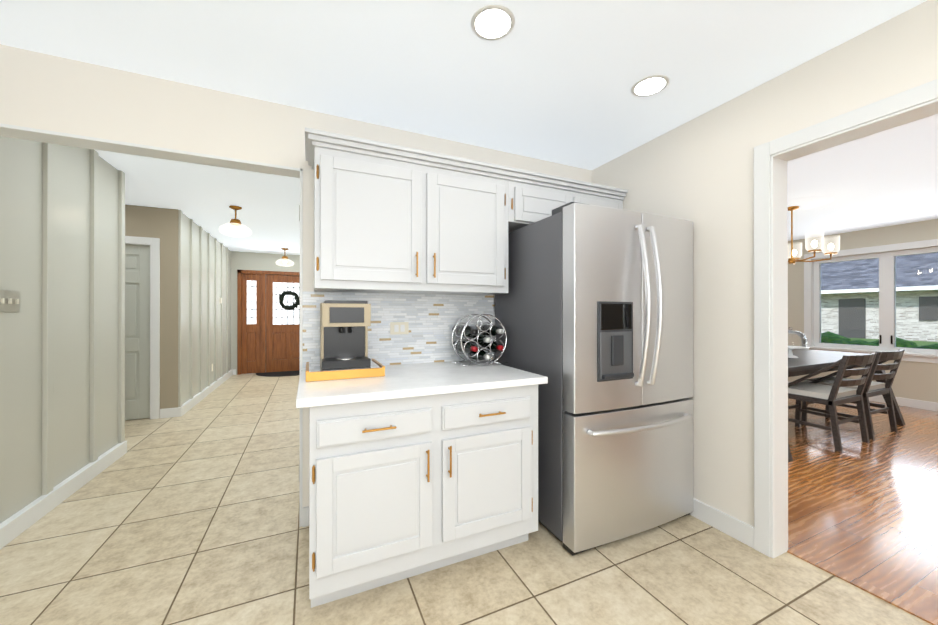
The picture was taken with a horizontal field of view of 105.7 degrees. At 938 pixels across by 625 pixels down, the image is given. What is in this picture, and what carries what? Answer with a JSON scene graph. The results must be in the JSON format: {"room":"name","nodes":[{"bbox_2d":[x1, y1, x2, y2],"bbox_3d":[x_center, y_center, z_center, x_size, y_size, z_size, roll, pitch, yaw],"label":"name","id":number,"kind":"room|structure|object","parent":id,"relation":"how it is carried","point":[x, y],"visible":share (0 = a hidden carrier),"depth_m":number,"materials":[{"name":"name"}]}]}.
{"room":"kitchen","nodes":[
{"label":"kitchen","id":0,"kind":"room"},
{"bbox_2d":[0,136,124,523],"bbox_3d":[-2.768,0.002,2.295,0.164,2.500,1.850,0,0,-24],"label":"wall","id":1,"kind":"structure","parent":0,"point":[62,331],"depth_m":2.36,"materials":[{"name":"grey paint"}]},
{"bbox_2d":[0,290,19,311],"bbox_3d":[-2.544,-0.063,1.960,0.018,0.116,0.137,0,0,-24],"label":"light switch","id":2,"kind":"object","parent":1,"relation":"attached to","point":[9,300],"visible":1,"depth_m":1.96,"materials":[{"name":"beige plastic"}]},
{"bbox_2d":[0,441,126,548],"bbox_3d":[-2.721,1.198,2.380,0.040,0.110,1.730,0,0,-24],"label":"baseboard","id":3,"kind":"structure","parent":1,"relation":"attached to","point":[15,525],"depth_m":2.28,"materials":[{"name":"white wood"}]},
{"bbox_2d":[125,204,178,408],"bbox_3d":[-4.435,0.005,3.942,1.970,2.500,0.120,0,0,-24],"label":"wall","id":4,"kind":"structure","parent":0,"point":[162,224],"depth_m":4.24,"materials":[{"name":"beige paint"}]},
{"bbox_2d":[125,244,149,419],"bbox_3d":[-4.100,0.227,4.038,0.756,2.040,0.128,0,0,-24],"label":"door","id":5,"kind":"structure","parent":4,"relation":"in","point":[137,331],"depth_m":4.17,"materials":[{"name":"grey paint"}]},
{"bbox_2d":[125,236,159,418],"bbox_3d":[-4.116,0.188,4.075,0.930,2.135,0.138,0,0,-24],"label":"door frame","id":6,"kind":"structure","parent":4,"relation":"attached to","point":[153,244],"depth_m":4.18,"materials":[{"name":"white wood"}]},
{"bbox_2d":[95,150,299,254],"bbox_3d":[-3.537,-1.294,4.484,4.050,0.100,6.230,0,0,-24],"label":"ceiling","id":7,"kind":"structure","parent":0,"point":[205,197],"depth_m":3.85,"materials":[{"name":"white paint"}]},
{"bbox_2d":[219,205,251,236],"bbox_3d":[-2.755,-1.074,4.194,0.330,0.342,0.330,0,0,-24],"label":"flush-mount light","id":8,"kind":"object","parent":7,"relation":"attached to","point":[236,222],"visible":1,"depth_m":4.19,"materials":[{"name":"white glass"}]},
{"bbox_2d":[275,248,293,266],"bbox_3d":[-3.577,-1.069,6.905,0.330,0.342,0.330,0,0,-24],"label":"flush-mount light","id":9,"kind":"object","parent":7,"relation":"attached to","point":[284,257],"visible":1,"depth_m":6.90,"materials":[{"name":"white glass"}]},
{"bbox_2d":[178,210,230,406],"bbox_3d":[-4.210,0.008,5.706,0.164,2.500,3.146,0,0,-24],"label":"wall","id":10,"kind":"structure","parent":0,"point":[204,314],"depth_m":5.13,"materials":[{"name":"grey paint"}]},
{"bbox_2d":[172,369,235,416],"bbox_3d":[-4.130,1.203,5.729,0.090,0.110,3.166,0,0,-24],"label":"baseboard","id":11,"kind":"structure","parent":10,"relation":"attached to","point":[179,411],"depth_m":5.03,"materials":[{"name":"white wood"}]},
{"bbox_2d":[231,251,299,374],"bbox_3d":[-3.941,0.011,7.617,2.220,2.500,0.120,0,0,-24],"label":"wall","id":12,"kind":"structure","parent":0,"point":[253,261],"depth_m":7.27,"materials":[{"name":"grey paint"}]},
{"bbox_2d":[237,270,299,374],"bbox_3d":[-4.047,0.197,7.536,1.454,2.127,0.180,0,0,-24],"label":"door unit","id":13,"kind":"structure","parent":12,"relation":"in","point":[268,332],"depth_m":7.44,"materials":[{"name":"brown wood"}]},
{"bbox_2d":[279,290,299,309],"bbox_3d":[-3.812,-0.255,7.570,0.423,0.434,0.109,0,0,-24],"label":"wreath","id":14,"kind":"object","parent":13,"relation":"hanging from","point":[289,307],"visible":0.98,"depth_m":7.54,"materials":[{"name":"black"}]},
{"bbox_2d":[0,44,591,507],"bbox_3d":[-0.741,0.002,2.257,3.830,2.500,0.120,0,0,-24],"label":"wall","id":15,"kind":"structure","parent":0,"point":[38,90],"depth_m":1.87,"materials":[{"name":"white paint"}]},
{"bbox_2d":[0,123,302,526],"bbox_3d":[-1.681,0.204,1.835,1.490,2.095,0.128,0,0,-24],"label":"trim","id":16,"kind":"structure","parent":15,"relation":"attached to","point":[38,135],"depth_m":1.90,"materials":[{"name":"white wood"}]},
{"bbox_2d":[303,291,494,369],"bbox_3d":[-0.363,0.107,2.355,1.340,0.461,0.008,0,0,-24],"label":"backsplash","id":17,"kind":"structure","parent":15,"relation":"attached to","point":[432,319],"depth_m":2.34,"materials":[{"name":"white tile"}]},
{"bbox_2d":[390,322,408,334],"bbox_3d":[-0.452,0.102,2.308,0.120,0.080,0.006,0,0,-24],"label":"outlet","id":18,"kind":"object","parent":17,"relation":"attached to","point":[396,328],"visible":1,"depth_m":2.31,"materials":[{"name":"beige plastic"}]},
{"bbox_2d":[313,135,512,294],"bbox_3d":[-0.330,-0.496,2.183,1.139,0.745,0.349,0,0,-24],"label":"upper cabinet","id":19,"kind":"object","parent":15,"relation":"attached to","point":[390,218],"depth_m":1.99,"materials":[{"name":"white paint"}]},
{"bbox_2d":[513,175,625,230],"bbox_3d":[0.646,-0.725,2.621,0.999,0.286,0.349,0,0,-24],"label":"upper cabinet","id":20,"kind":"object","parent":15,"relation":"attached to","point":[534,200],"depth_m":2.38,"materials":[{"name":"white paint"}]},
{"bbox_2d":[0,373,931,624],"bbox_3d":[-1.634,1.282,2.254,5.700,0.060,11.850,0,0,-24],"label":"floor","id":21,"kind":"structure","parent":0,"point":[190,516],"depth_m":1.74,"materials":[{"name":"beige tile"}]},
{"bbox_2d":[256,370,299,376],"bbox_3d":[-3.703,1.253,7.293,1.240,0.013,0.600,0,0,-24],"label":"entry rug","id":22,"kind":"object","parent":21,"relation":"on","point":[280,374],"visible":0.6,"depth_m":7.26,"materials":[{"name":"black fabric"}]},
{"bbox_2d":[296,360,547,607],"bbox_3d":[-0.282,0.794,1.960,1.185,0.915,0.791,0,0,-24],"label":"base cabinet","id":23,"kind":"object","parent":21,"relation":"on","point":[417,468],"visible":1,"depth_m":1.60,"materials":[{"name":"white paint"}]},
{"bbox_2d":[306,300,384,381],"bbox_3d":[-0.687,0.137,1.952,0.380,0.398,0.350,0,0,-24],"label":"coffee maker","id":24,"kind":"object","parent":23,"relation":"on","point":[344,325],"visible":1,"depth_m":1.87,"materials":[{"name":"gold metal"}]},
{"bbox_2d":[451,314,507,365],"bbox_3d":[0.060,0.172,2.339,0.341,0.328,0.302,0,0,-24],"label":"wine rack","id":25,"kind":"object","parent":23,"relation":"on","point":[479,339],"visible":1,"depth_m":2.29,"materials":[{"name":"silver metal"}]},
{"bbox_2d":[495,202,692,555],"bbox_3d":[0.804,0.340,2.326,0.928,1.825,0.957,0,0,-24],"label":"refrigerator","id":26,"kind":"object","parent":21,"relation":"on","point":[594,310],"visible":0.98,"depth_m":1.94,"materials":[{"name":"silver metal"}]},
{"bbox_2d":[0,0,937,240],"bbox_3d":[2.056,-1.247,2.461,9.100,0.100,9.200,0,0,-24],"label":"ceiling","id":27,"kind":"structure","parent":0,"point":[555,81],"depth_m":1.70,"materials":[{"name":"white paint"}]},
{"bbox_2d":[471,4,514,40],"bbox_3d":[0.099,-1.197,1.474,0.184,0.004,0.184,0,0,-24],"label":"recessed light","id":28,"kind":"object","parent":27,"relation":"in","point":[492,22],"visible":1,"depth_m":1.46,"materials":[{"name":"white plastic"}]},
{"bbox_2d":[631,75,669,96],"bbox_3d":[0.957,-1.196,1.881,0.184,0.004,0.184,0,0,-24],"label":"recessed light","id":29,"kind":"object","parent":27,"relation":"in","point":[649,85],"visible":1,"depth_m":1.87,"materials":[{"name":"white plastic"}]},
{"bbox_2d":[788,196,833,211],"bbox_3d":[3.605,-1.184,3.967,0.660,0.022,0.660,0,0,-24],"label":"ceiling medallion","id":30,"kind":"object","parent":27,"relation":"attached to","point":[807,202],"visible":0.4,"depth_m":3.79,"materials":[{"name":"white paint"}]},
{"bbox_2d":[788,206,839,263],"bbox_3d":[3.591,-0.859,3.990,0.748,0.628,0.725,0,0,-24],"label":"dining chandelier","id":31,"kind":"object","parent":30,"relation":"hanging from","point":[814,244],"visible":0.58,"depth_m":3.85,"materials":[{"name":"glass"}]},
{"bbox_2d":[592,0,937,526],"bbox_3d":[1.454,0.027,2.189,0.120,2.450,9.200,0,0,-24],"label":"wall","id":32,"kind":"structure","parent":0,"point":[698,171],"depth_m":1.99,"materials":[{"name":"white paint"}]},
{"bbox_2d":[690,498,753,548],"bbox_3d":[1.433,1.197,2.067,0.016,0.110,0.403,0,0,-24],"label":"baseboard","id":33,"kind":"structure","parent":32,"relation":"attached to","point":[727,524],"depth_m":2.01,"materials":[{"name":"white wood"}]},
{"bbox_2d":[754,79,937,557],"bbox_3d":[1.948,0.187,1.081,0.150,2.127,1.819,0,0,-24],"label":"door frame","id":34,"kind":"structure","parent":32,"relation":"attached to","point":[772,158],"depth_m":1.82,"materials":[{"name":"white wood"}]},
{"bbox_2d":[788,398,937,616],"bbox_3d":[3.858,1.284,3.266,5.150,0.060,9.200,0,0,-24],"label":"floor","id":35,"kind":"structure","parent":0,"point":[858,508],"depth_m":2.37,"materials":[{"name":"brown wood"}]},
{"bbox_2d":[788,353,876,451],"bbox_3d":[3.498,0.819,3.518,0.642,0.870,0.658,0,0,-24],"label":"dining chair","id":36,"kind":"object","parent":35,"relation":"on","point":[831,397],"visible":0.9,"depth_m":3.36,"materials":[{"name":"brown wood"}]},
{"bbox_2d":[788,349,905,461],"bbox_3d":[3.519,0.875,4.046,2.530,0.760,1.262,0,0,-24],"label":"dining table","id":37,"kind":"object","parent":35,"relation":"on","point":[807,361],"visible":0.15,"depth_m":3.91,"materials":[{"name":"brown wood"}]},
{"bbox_2d":[788,327,809,357],"bbox_3d":[3.540,0.328,3.914,0.310,0.333,0.310,0,0,-24],"label":"dome","id":38,"kind":"object","parent":37,"relation":"on","point":[803,343],"visible":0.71,"depth_m":3.90,"materials":[{"name":"clear glass"}]},
{"bbox_2d":[801,349,904,439],"bbox_3d":[4.147,0.820,3.832,0.642,0.870,0.658,0,0,-24],"label":"dining chair","id":39,"kind":"object","parent":35,"relation":"on","point":[872,389],"visible":0.73,"depth_m":3.68,"materials":[{"name":"brown wood"}]},
{"bbox_2d":[787,547,937,624],"bbox_3d":[2.030,1.247,1.117,0.065,0.007,1.651,0,0,-24],"label":"threshold strip","id":40,"kind":"object","parent":35,"relation":"on","point":[930,618],"visible":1,"depth_m":1.61,"materials":[{"name":"brown wood"}]},
{"bbox_2d":[788,219,937,402],"bbox_3d":[6.139,0.030,4.291,0.150,2.450,9.200,0,0,-24],"label":"wall","id":41,"kind":"structure","parent":0,"point":[916,380],"depth_m":4.96,"materials":[{"name":"beige paint"}]},
{"bbox_2d":[788,381,937,410],"bbox_3d":[6.063,1.200,4.255,0.016,0.110,9.200,0,0,-24],"label":"baseboard","id":42,"kind":"structure","parent":41,"relation":"attached to","point":[933,406],"depth_m":4.69,"materials":[{"name":"white wood"}]},
{"bbox_2d":[804,239,937,362],"bbox_3d":[6.087,-0.144,4.334,0.210,1.580,3.140,0,0,-24],"label":"dining room window","id":43,"kind":"structure","parent":41,"relation":"in","point":[887,302],"depth_m":4.99,"materials":[{"name":"white"}]},
{"label":"outside","id":44,"kind":"structure","parent":0,"visible":0},
{"bbox_2d":[850,338,937,346],"bbox_3d":[17.531,1.453,18.717,32.450,0.250,80.000,0,0,-24],"label":"ground","id":45,"kind":"structure","parent":44,"point":[921,343],"depth_m":16.22,"materials":[{"name":"green plant"}]},
{"bbox_2d":[821,331,937,348],"bbox_3d":[7.722,0.333,5.875,3.664,1.970,6.995,0,0,-24],"label":"bushes","id":46,"kind":"object","parent":45,"relation":"on","point":[900,342],"depth_m":5.69,"materials":[{"name":"green plant"}]},
{"bbox_2d":[821,252,937,341],"bbox_3d":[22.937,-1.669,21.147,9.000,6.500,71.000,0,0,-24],"label":"neighbouring house","id":47,"kind":"structure","parent":45,"relation":"on","point":[917,269],"depth_m":18.07,"materials":[{"name":"brick"}]}
]}

